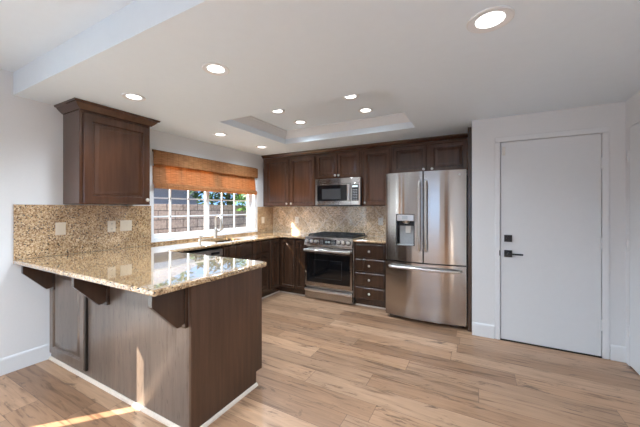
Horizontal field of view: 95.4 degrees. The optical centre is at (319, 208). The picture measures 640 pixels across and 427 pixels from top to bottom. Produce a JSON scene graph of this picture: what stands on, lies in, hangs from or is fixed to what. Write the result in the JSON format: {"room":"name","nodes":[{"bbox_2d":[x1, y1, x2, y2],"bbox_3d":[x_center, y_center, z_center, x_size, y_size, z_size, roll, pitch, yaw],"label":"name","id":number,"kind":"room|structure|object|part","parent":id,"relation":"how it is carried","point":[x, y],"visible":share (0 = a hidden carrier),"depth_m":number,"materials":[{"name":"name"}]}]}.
{"room":"kitchen","nodes":[
{"label":"kitchen","id":0,"kind":"room"},
{"bbox_2d":[0,69,267,358],"bbox_3d":[-2.783,0.050,2.180,0.160,2.600,7.990,0,0,28],"label":"wall","id":1,"kind":"structure","parent":0,"point":[31,131],"depth_m":2.51,"materials":[{"name":"paint"}]},
{"bbox_2d":[0,343,50,375],"bbox_3d":[-2.556,1.282,2.417,0.014,0.135,0.503,0,0,28],"label":"baseboard","id":2,"kind":"structure","parent":1,"relation":"attached to","point":[8,364],"depth_m":2.48,"materials":[{"name":"paint"}]},
{"bbox_2d":[13,204,150,259],"bbox_3d":[-2.275,0.193,2.930,0.018,0.462,1.158,0,0,28],"label":"backsplash","id":3,"kind":"structure","parent":1,"relation":"attached to","point":[34,236],"depth_m":2.79,"materials":[{"name":"stone"}]},
{"bbox_2d":[55,222,65,234],"bbox_3d":[-2.390,0.182,2.685,0.010,0.115,0.075,0,0,28],"label":"light switch","id":4,"kind":"object","parent":3,"relation":"attached to","point":[60,228],"visible":1,"depth_m":2.68,"materials":[{"name":"beige plastic"}]},
{"bbox_2d":[108,221,115,231],"bbox_3d":[-2.189,0.182,3.060,0.008,0.115,0.075,0,0,28],"label":"outlet","id":5,"kind":"object","parent":3,"relation":"attached to","point":[111,224],"visible":1,"depth_m":3.06,"materials":[{"name":"beige plastic"}]},
{"bbox_2d":[120,220,131,230],"bbox_3d":[-2.120,0.182,3.186,0.010,0.115,0.118,0,0,28],"label":"light switch","id":6,"kind":"object","parent":3,"relation":"attached to","point":[125,225],"visible":1,"depth_m":3.19,"materials":[{"name":"beige plastic"}]},
{"bbox_2d":[54,97,159,204],"bbox_3d":[-2.077,-0.496,2.901,0.394,0.903,0.762,0,0,28],"label":"upper cabinet","id":7,"kind":"object","parent":1,"relation":"attached to","point":[106,150],"visible":1,"depth_m":2.73,"materials":[{"name":"brown wood"}]},
{"bbox_3d":[-2.077,-0.915,2.901,0.394,0.066,0.762,0,0,28],"label":"crown moulding","id":8,"kind":"part","parent":7,"relation":"part of","materials":[{"name":"brown wood"}]},
{"bbox_3d":[-1.962,-0.458,2.848,0.020,0.815,0.595,0,0,28],"label":"door","id":9,"kind":"part","parent":7,"relation":"part of","materials":[{"name":"brown wood"}]},
{"bbox_2d":[148,145,257,241],"bbox_3d":[-1.559,-0.172,4.275,0.022,1.175,1.950,0,0,28],"label":"trim","id":10,"kind":"structure","parent":1,"relation":"attached to","point":[151,146],"depth_m":3.89,"materials":[{"name":"paint"}]},
{"bbox_2d":[152,152,255,241],"bbox_3d":[-1.619,-0.160,4.304,0.130,1.110,1.855,0,0,28],"label":"window","id":11,"kind":"structure","parent":1,"relation":"in","point":[251,199],"depth_m":4.25,"materials":[{"name":"white plastic"}]},
{"bbox_3d":[-1.865,-0.160,3.897,0.036,1.050,0.885,0,0,28],"label":"sash","id":12,"kind":"part","parent":11,"relation":"part of","materials":[{"name":"white plastic"}]},
{"bbox_2d":[152,149,257,194],"bbox_3d":[-1.549,-0.478,4.261,0.073,0.463,1.855,0,0,28],"label":"roman shade","id":13,"kind":"object","parent":11,"relation":"attached to","point":[170,170],"visible":1,"depth_m":4.03,"materials":[{"name":"brown wood"}]},
{"bbox_3d":[-1.559,-0.496,4.266,0.038,0.408,1.825,0,0,28],"label":"shade panel","id":14,"kind":"part","parent":13,"relation":"part of","materials":[{"name":"brown wood"}]},
{"bbox_3d":[-1.459,-0.160,4.698,0.036,1.050,0.970,0,0,28],"label":"sash","id":15,"kind":"part","parent":11,"relation":"part of","materials":[{"name":"white plastic"}]},
{"bbox_2d":[257,207,272,232],"bbox_3d":[-0.994,0.193,5.301,0.018,0.462,0.436,0,0,28],"label":"backsplash","id":16,"kind":"structure","parent":1,"relation":"attached to","point":[266,212],"depth_m":5.29,"materials":[{"name":"stone"}]},
{"bbox_2d":[0,0,639,156],"bbox_3d":[-0.707,-1.150,1.064,4.955,0.400,8.000,0,0,28],"label":"ceiling","id":17,"kind":"structure","parent":0,"point":[420,59],"depth_m":1.93,"materials":[{"name":"white paint"}]},
{"bbox_2d":[121,93,145,100],"bbox_3d":[-1.578,-0.947,2.469,0.176,0.007,0.176,0,0,28],"label":"recessed light","id":18,"kind":"object","parent":17,"relation":"in","point":[130,96],"visible":1,"depth_m":2.46,"materials":[{"name":"paint"}]},
{"bbox_2d":[202,62,228,75],"bbox_3d":[-0.706,-0.947,1.975,0.176,0.007,0.176,0,0,28],"label":"recessed light","id":19,"kind":"object","parent":17,"relation":"in","point":[212,68],"visible":1,"depth_m":1.97,"materials":[{"name":"paint"}]},
{"bbox_2d":[213,133,227,136],"bbox_3d":[-1.269,-0.947,3.712,0.176,0.007,0.176,0,0,28],"label":"recessed light","id":20,"kind":"object","parent":17,"relation":"in","point":[215,134],"visible":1,"depth_m":3.71,"materials":[{"name":"paint"}]},
{"bbox_2d":[271,109,284,113],"bbox_3d":[-0.489,-1.121,3.344,0.176,0.007,0.176,0,0,28],"label":"recessed light","id":21,"kind":"object","parent":17,"relation":"in","point":[281,111],"visible":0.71,"depth_m":3.36,"materials":[{"name":"paint"}]},
{"bbox_2d":[293,120,306,124],"bbox_3d":[-0.256,-1.121,3.776,0.176,0.007,0.176,0,0,28],"label":"recessed light","id":22,"kind":"object","parent":17,"relation":"in","point":[299,122],"visible":1,"depth_m":3.78,"materials":[{"name":"paint"}]},
{"bbox_2d":[232,112,410,138],"bbox_3d":[0.007,-1.075,3.284,1.840,0.100,1.245,0,0,28],"label":"trim","id":23,"kind":"structure","parent":17,"relation":"attached to","point":[396,118],"depth_m":3.74,"materials":[{"name":"paint"}]},
{"bbox_2d":[342,94,358,99],"bbox_3d":[0.302,-1.121,2.905,0.176,0.007,0.176,0,0,28],"label":"recessed light","id":24,"kind":"object","parent":17,"relation":"in","point":[353,97],"visible":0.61,"depth_m":2.93,"materials":[{"name":"paint"}]},
{"bbox_2d":[358,108,373,112],"bbox_3d":[0.521,-1.121,3.321,0.176,0.007,0.176,0,0,28],"label":"recessed light","id":25,"kind":"object","parent":17,"relation":"in","point":[362,110],"visible":1,"depth_m":3.32,"materials":[{"name":"paint"}]},
{"bbox_2d":[467,6,514,32],"bbox_3d":[0.855,-0.947,1.464,0.210,0.007,0.210,0,0,28],"label":"recessed light","id":26,"kind":"object","parent":17,"relation":"in","point":[487,20],"visible":1,"depth_m":1.46,"materials":[{"name":"paint"}]},
{"bbox_2d":[0,292,639,426],"bbox_3d":[-0.705,1.390,1.063,4.950,0.080,8.000,0,0,28],"label":"floor","id":27,"kind":"structure","parent":0,"point":[326,363],"depth_m":2.24,"materials":[{"name":"brown wood"}]},
{"bbox_2d":[21,266,261,426],"bbox_3d":[-1.489,0.905,2.396,1.908,0.889,0.910,0,0,28],"label":"base cabinet","id":28,"kind":"object","parent":27,"relation":"on","point":[184,355],"visible":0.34,"depth_m":2.01,"materials":[{"name":"brown wood"}]},
{"bbox_3d":[-2.142,0.885,2.463,0.620,0.800,0.020,0,0,28],"label":"door","id":29,"kind":"part","parent":28,"relation":"part of","materials":[{"name":"brown wood"}]},
{"bbox_3d":[-1.610,0.905,2.193,1.888,0.889,0.006,0,0,28],"label":"panel","id":30,"kind":"part","parent":28,"relation":"part of","materials":[{"name":"brown wood"}]},
{"bbox_2d":[49,356,257,426],"bbox_3d":[-1.456,1.341,2.422,1.917,0.019,0.593,0,0,28],"label":"trim","id":31,"kind":"structure","parent":28,"relation":"attached to","point":[143,409],"depth_m":2.04,"materials":[{"name":"white wood"}]},
{"bbox_2d":[13,232,310,296],"bbox_3d":[-0.881,0.428,3.504,1.926,0.064,3.492,0,0,28],"label":"countertop","id":32,"kind":"structure","parent":28,"relation":"on","point":[155,269],"depth_m":2.23,"materials":[{"name":"stone"}]},
{"bbox_2d":[201,214,223,239],"bbox_3d":[-1.469,0.249,4.124,0.203,0.350,0.386,0,0,28],"label":"faucet","id":33,"kind":"object","parent":32,"relation":"on","point":[217,215],"visible":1,"depth_m":4.18,"materials":[{"name":"silver metal"}]},
{"bbox_3d":[-1.449,0.179,4.154,0.183,0.211,0.027,0,0,43],"label":"spout","id":34,"kind":"part","parent":33,"relation":"part of","materials":[{"name":"silver metal"}]},
{"bbox_2d":[212,240,229,247],"bbox_3d":[-1.332,0.553,4.004,0.414,0.184,0.484,0,0,28],"label":"sink","id":35,"kind":"object","parent":32,"relation":"in","point":[223,240],"visible":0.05,"depth_m":4.12,"materials":[{"name":"silver metal"}]},
{"bbox_3d":[-0.620,0.905,2.018,0.020,0.889,0.643,0,0,28],"label":"panel","id":36,"kind":"part","parent":28,"relation":"part of","materials":[{"name":"brown wood"}]},
{"bbox_2d":[182,248,222,256],"bbox_3d":[-1.599,0.905,3.485,0.582,0.830,0.596,0,0,28],"label":"dishwasher","id":37,"kind":"object","parent":27,"relation":"on","point":[207,251],"visible":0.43,"depth_m":3.45,"materials":[{"name":"grey metal"}]},
{"bbox_3d":[-1.360,0.535,3.356,0.036,0.086,0.592,0,0,28],"label":"control panel","id":38,"kind":"part","parent":37,"relation":"part of","materials":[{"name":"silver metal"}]},
{"bbox_2d":[221,242,251,259],"bbox_3d":[-1.350,0.905,4.006,0.624,0.889,0.542,0,0,28],"label":"base cabinet","id":39,"kind":"object","parent":27,"relation":"on","point":[242,250],"visible":0.18,"depth_m":3.87,"materials":[{"name":"brown wood"}]},
{"bbox_3d":[-1.022,0.946,3.979,0.020,0.585,0.250,0,0,28],"label":"door","id":40,"kind":"part","parent":39,"relation":"part of","materials":[{"name":"brown wood"}]},
{"bbox_2d":[252,239,268,296],"bbox_3d":[-1.128,0.905,4.417,0.624,0.889,0.387,0,0,28],"label":"base cabinet","id":41,"kind":"object","parent":27,"relation":"on","point":[260,249],"visible":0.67,"depth_m":4.31,"materials":[{"name":"brown wood"}]},
{"bbox_3d":[-0.862,0.561,4.274,0.020,0.157,0.360,0,0,28],"label":"drawer","id":42,"kind":"part","parent":41,"relation":"part of","materials":[{"name":"brown wood"}]},
{"bbox_2d":[266,238,296,295],"bbox_3d":[-0.707,0.905,4.903,0.902,0.889,0.865,0,0,28],"label":"base cabinet","id":43,"kind":"object","parent":27,"relation":"on","point":[281,250],"visible":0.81,"depth_m":4.59,"materials":[{"name":"brown wood"}]},
{"bbox_3d":[-0.707,0.861,4.562,0.020,0.755,0.235,0,0,28],"label":"door","id":44,"kind":"part","parent":43,"relation":"part of","materials":[{"name":"brown wood"}]},
{"bbox_3d":[-0.516,0.861,4.609,0.260,0.755,0.020,0,0,28],"label":"door","id":45,"kind":"part","parent":43,"relation":"part of","materials":[{"name":"brown wood"}]},
{"bbox_2d":[295,239,305,294],"bbox_3d":[-0.166,0.905,4.755,0.187,0.889,0.610,0,0,28],"label":"base cabinet","id":46,"kind":"object","parent":27,"relation":"on","point":[300,284],"visible":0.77,"depth_m":4.50,"materials":[{"name":"brown wood"}]},
{"bbox_2d":[262,291,385,309],"bbox_3d":[-0.349,1.343,3.470,1.793,0.015,1.973,0,0,28],"label":"trim","id":47,"kind":"structure","parent":27,"relation":"on","point":[277,291],"depth_m":4.45,"materials":[{"name":"wood"}]},
{"bbox_2d":[303,231,366,303],"bbox_3d":[0.241,0.864,4.478,0.777,0.972,0.700,0,0,28],"label":"range","id":48,"kind":"object","parent":27,"relation":"on","point":[329,256],"visible":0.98,"depth_m":4.23,"materials":[{"name":"silver metal"}]},
{"bbox_3d":[0.084,0.608,4.187,0.733,0.038,0.039,0,0,28],"label":"handle","id":49,"kind":"part","parent":48,"relation":"part of","materials":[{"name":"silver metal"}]},
{"bbox_3d":[0.106,1.208,4.229,0.767,0.047,0.022,0,0,28],"label":"drawer pull","id":50,"kind":"part","parent":48,"relation":"part of","materials":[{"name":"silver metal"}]},
{"bbox_3d":[0.120,0.484,4.254,0.777,0.132,0.070,0,0,28],"label":"control panel","id":51,"kind":"part","parent":48,"relation":"part of","materials":[{"name":"silver metal"}]},
{"bbox_3d":[0.121,1.255,4.257,0.767,0.146,0.042,0,0,28],"label":"warming drawer","id":52,"kind":"part","parent":48,"relation":"part of","materials":[{"name":"silver metal"}]},
{"bbox_3d":[0.121,0.854,4.257,0.767,0.583,0.042,0,0,28],"label":"oven door","id":53,"kind":"part","parent":48,"relation":"part of","materials":[{"name":"silver metal"}]},
{"bbox_2d":[306,235,366,247],"bbox_3d":[0.264,0.484,4.520,0.777,0.132,0.605,0,0,28],"label":"cooktop","id":54,"kind":"object","parent":48,"relation":"in","point":[328,240],"depth_m":4.26,"materials":[{"name":"silver metal"}]},
{"bbox_2d":[354,242,386,307],"bbox_3d":[0.808,0.905,4.212,0.462,0.889,0.640,0,0,28],"label":"base cabinet","id":55,"kind":"object","parent":27,"relation":"on","point":[370,259],"visible":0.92,"depth_m":3.96,"materials":[{"name":"brown wood"}]},
{"bbox_2d":[353,236,385,243],"bbox_3d":[0.815,0.443,4.211,0.470,0.036,0.635,0,0,28],"label":"countertop","id":56,"kind":"structure","parent":55,"relation":"on","point":[367,239],"depth_m":4.06,"materials":[{"name":"stone"}]},
{"bbox_3d":[0.676,1.155,3.965,0.410,0.166,0.020,0,0,28],"label":"drawer","id":57,"kind":"part","parent":55,"relation":"part of","materials":[{"name":"brown wood"}]},
{"bbox_3d":[0.676,0.968,3.965,0.410,0.189,0.020,0,0,28],"label":"drawer","id":58,"kind":"part","parent":55,"relation":"part of","materials":[{"name":"brown wood"}]},
{"bbox_3d":[0.676,0.774,3.965,0.410,0.178,0.020,0,0,28],"label":"drawer","id":59,"kind":"part","parent":55,"relation":"part of","materials":[{"name":"brown wood"}]},
{"bbox_3d":[0.676,0.579,3.965,0.410,0.193,0.020,0,0,28],"label":"drawer","id":60,"kind":"part","parent":55,"relation":"part of","materials":[{"name":"brown wood"}]},
{"bbox_2d":[386,169,467,326],"bbox_3d":[1.376,0.450,3.720,0.915,1.800,0.886,0,0,28],"label":"refrigerator","id":61,"kind":"object","parent":27,"relation":"on","point":[427,211],"visible":0.98,"depth_m":3.35,"materials":[{"name":"silver metal"}]},
{"bbox_3d":[1.026,0.094,3.555,0.456,1.068,0.120,0,0,28],"label":"door","id":62,"kind":"part","parent":61,"relation":"part of","materials":[{"name":"silver metal"}]},
{"bbox_3d":[1.049,0.107,3.547,0.202,0.076,0.102,0,0,28],"label":"control panel","id":63,"kind":"part","parent":61,"relation":"part of","materials":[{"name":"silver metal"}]},
{"bbox_3d":[1.074,0.316,3.585,0.178,0.221,0.013,0,0,28],"label":"plate","id":64,"kind":"part","parent":61,"relation":"part of","materials":[{"name":"grey plastic"}]},
{"bbox_3d":[1.152,0.080,3.377,0.031,0.837,0.070,0,0,28],"label":"handle","id":65,"kind":"part","parent":61,"relation":"part of","materials":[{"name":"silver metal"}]},
{"bbox_3d":[1.215,0.080,3.343,0.031,0.837,0.070,0,0,28],"label":"handle","id":66,"kind":"part","parent":61,"relation":"part of","materials":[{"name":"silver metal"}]},
{"bbox_3d":[1.194,0.698,3.382,0.827,0.033,0.109,0,0,28],"label":"handle","id":67,"kind":"part","parent":61,"relation":"part of","materials":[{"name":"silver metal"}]},
{"bbox_3d":[1.228,0.972,3.446,0.915,0.660,0.120,0,0,28],"label":"freezer drawer","id":68,"kind":"part","parent":61,"relation":"part of","materials":[{"name":"silver metal"}]},
{"bbox_3d":[1.431,0.094,3.336,0.453,1.068,0.120,0,0,28],"label":"door","id":69,"kind":"part","parent":61,"relation":"part of","materials":[{"name":"silver metal"}]},
{"bbox_2d":[468,127,471,331],"bbox_3d":[1.770,0.225,3.430,0.039,2.250,0.518,0,0,28],"label":"filler panel","id":70,"kind":"object","parent":27,"relation":"on","point":[469,128],"visible":0.75,"depth_m":3.20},
{"bbox_2d":[472,101,625,358],"bbox_3d":[2.482,0.050,3.279,1.350,2.600,1.052,0,0,28],"label":"wall","id":71,"kind":"structure","parent":0,"point":[613,115],"depth_m":2.89,"materials":[{"name":"paint"}]},
{"bbox_2d":[392,138,467,172],"bbox_3d":[1.524,-0.695,4.004,1.015,0.410,0.364,0,0,28],"label":"upper cabinet","id":72,"kind":"object","parent":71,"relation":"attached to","point":[452,154],"visible":0.93,"depth_m":3.87,"materials":[{"name":"brown wood"}]},
{"bbox_3d":[1.230,-0.682,4.007,0.445,0.360,0.020,0,0,28],"label":"door","id":73,"kind":"part","parent":72,"relation":"part of","materials":[{"name":"brown wood"}]},
{"bbox_3d":[1.661,-0.682,3.774,0.445,0.360,0.020,0,0,28],"label":"door","id":74,"kind":"part","parent":72,"relation":"part of","materials":[{"name":"brown wood"}]},
{"bbox_2d":[472,322,625,362],"bbox_3d":[2.162,1.282,2.845,1.200,0.135,0.014,0,0,28],"label":"baseboard","id":75,"kind":"structure","parent":71,"relation":"attached to","point":[617,353],"depth_m":3.03,"materials":[{"name":"paint"}]},
{"bbox_2d":[499,134,602,355],"bbox_3d":[2.206,0.327,2.820,0.802,2.023,0.100,0,0,28],"label":"door","id":76,"kind":"structure","parent":71,"relation":"in","point":[551,242],"depth_m":2.80,"materials":[{"name":"paint"}]},
{"bbox_3d":[1.923,0.455,2.975,0.069,0.070,0.010,0,0,28],"label":"handle","id":77,"kind":"part","parent":76,"relation":"part of","materials":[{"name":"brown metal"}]},
{"bbox_2d":[500,338,601,357],"bbox_3d":[2.232,1.345,2.867,0.786,0.011,0.110,0,0,28],"label":"threshold","id":78,"kind":"object","parent":71,"relation":"attached to","point":[500,338],"depth_m":2.80,"materials":[{"name":"brown metal"}]},
{"bbox_2d":[495,126,608,358],"bbox_3d":[2.235,0.304,2.873,0.878,2.091,0.132,0,0,28],"label":"trim","id":79,"kind":"structure","parent":71,"relation":"attached to","point":[604,130],"depth_m":2.63,"materials":[{"name":"paint"}]},
{"bbox_2d":[626,91,639,365],"bbox_3d":[1.111,0.050,-0.522,0.150,2.600,6.938,0,0,28],"label":"wall","id":80,"kind":"structure","parent":0,"point":[633,103],"depth_m":2.52,"materials":[{"name":"paint"}]},
{"bbox_2d":[627,122,639,374],"bbox_3d":[2.476,0.319,2.136,0.054,2.038,0.832,0,0,28],"label":"door","id":81,"kind":"structure","parent":80,"relation":"in","point":[633,156],"depth_m":2.42,"materials":[{"name":"paint"}]},
{"bbox_3d":[0.624,0.050,4.789,3.355,2.600,0.160,0,0,28],"label":"wall","id":82,"kind":"structure","parent":0,"visible":0},
{"bbox_2d":[263,154,315,206],"bbox_3d":[-0.483,-0.472,5.088,1.083,0.855,0.364,0,0,28],"label":"upper cabinet","id":83,"kind":"object","parent":82,"relation":"attached to","point":[289,181],"visible":0.99,"depth_m":4.95,"materials":[{"name":"brown wood"}]},
{"bbox_3d":[-0.750,-0.455,5.077,0.505,0.800,0.020,0,0,28],"label":"door","id":84,"kind":"part","parent":83,"relation":"part of","materials":[{"name":"brown wood"}]},
{"bbox_3d":[-0.292,-0.455,4.829,0.475,0.800,0.020,0,0,28],"label":"door","id":85,"kind":"part","parent":83,"relation":"part of","materials":[{"name":"brown wood"}]},
{"bbox_2d":[261,133,467,158],"bbox_3d":[0.432,-0.924,4.415,3.333,0.047,0.059,0,0,28],"label":"crown molding","id":86,"kind":"structure","parent":83,"relation":"attached to","point":[463,135],"depth_m":4.22,"materials":[{"name":"brown wood"}]},
{"bbox_2d":[273,206,385,236],"bbox_3d":[0.181,0.190,4.925,2.444,0.468,0.018,0,0,28],"label":"backsplash","id":87,"kind":"structure","parent":82,"relation":"attached to","point":[312,219],"depth_m":4.91,"materials":[{"name":"stone"}]},
{"bbox_2d":[378,218,382,224],"bbox_3d":[0.937,0.194,4.501,0.075,0.115,0.008,0,0,28],"label":"outlet","id":88,"kind":"object","parent":87,"relation":"attached to","point":[380,220],"visible":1,"depth_m":4.50,"materials":[{"name":"white plastic"}]},
{"bbox_2d":[316,149,361,178],"bbox_3d":[0.337,-0.685,4.645,0.778,0.430,0.364,0,0,28],"label":"upper cabinet","id":89,"kind":"object","parent":82,"relation":"attached to","point":[347,163],"visible":0.91,"depth_m":4.50,"materials":[{"name":"brown wood"}]},
{"bbox_3d":[0.110,-0.677,4.612,0.360,0.375,0.020,0,0,28],"label":"door","id":90,"kind":"part","parent":89,"relation":"part of","materials":[{"name":"brown wood"}]},
{"bbox_2d":[315,177,361,205],"bbox_3d":[0.345,-0.257,4.603,0.756,0.422,0.428,0,0,28],"label":"microwave","id":91,"kind":"object","parent":89,"relation":"attached to","point":[336,191],"visible":0.99,"depth_m":4.42,"materials":[{"name":"grey metal"}]},
{"bbox_3d":[0.199,-0.222,4.490,0.605,0.323,0.030,0,0,28],"label":"door","id":92,"kind":"part","parent":91,"relation":"part of","materials":[{"name":"silver metal"}]},
{"bbox_3d":[0.265,-0.426,4.454,0.756,0.083,0.030,0,0,28],"label":"vent panel","id":93,"kind":"part","parent":91,"relation":"part of","materials":[{"name":"silver metal"}]},
{"bbox_3d":[0.423,-0.244,4.336,0.038,0.252,0.032,0,0,28],"label":"handle","id":94,"kind":"part","parent":91,"relation":"part of","materials":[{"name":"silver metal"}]},
{"bbox_3d":[0.532,-0.222,4.310,0.149,0.323,0.030,0,0,28],"label":"control panel","id":95,"kind":"part","parent":91,"relation":"part of","materials":[{"name":"silver metal"}]},
{"bbox_3d":[0.436,-0.677,4.436,0.360,0.375,0.020,0,0,28],"label":"door","id":96,"kind":"part","parent":89,"relation":"part of","materials":[{"name":"brown wood"}]},
{"bbox_2d":[362,146,391,205],"bbox_3d":[0.878,-0.472,4.352,0.448,0.855,0.364,0,0,28],"label":"upper cabinet","id":97,"kind":"object","parent":82,"relation":"attached to","point":[376,161],"visible":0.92,"depth_m":4.23,"materials":[{"name":"brown wood"}]},
{"label":"outside","id":98,"kind":"structure","parent":0,"visible":0},
{"bbox_3d":[-12.389,1.610,12.376,26.435,0.280,38.000,0,0,28],"label":"ground","id":99,"kind":"structure","parent":98,"visible":0},
{"bbox_2d":[154,188,197,204],"bbox_3d":[-10.392,-0.465,6.410,6.420,3.870,14.400,0,0,28],"label":"house","id":100,"kind":"structure","parent":99,"relation":"on","point":[158,192],"depth_m":10.24,"materials":[{"name":"grey paint"}]},
{"bbox_2d":[154,204,246,233],"bbox_3d":[-4.073,0.680,5.610,0.240,1.580,22.000,0,0,28],"label":"wall","id":101,"kind":"structure","parent":99,"relation":"on","point":[196,223],"depth_m":7.15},
{"bbox_2d":[189,191,246,204],"bbox_3d":[-2.103,-0.474,11.845,1.942,3.896,7.560,0,0,28],"label":"tree","id":102,"kind":"object","parent":99,"relation":"on","point":[227,196],"visible":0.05,"depth_m":9.16,"materials":[{"name":"green plant"}]},
{"bbox_2d":[232,194,246,213],"bbox_3d":[-1.666,-0.392,8.749,1.467,3.736,2.534,0,0,28],"label":"tree","id":103,"kind":"object","parent":99,"relation":"on","point":[245,195],"visible":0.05,"depth_m":7.87,"materials":[{"name":"green plant"}]}
]}

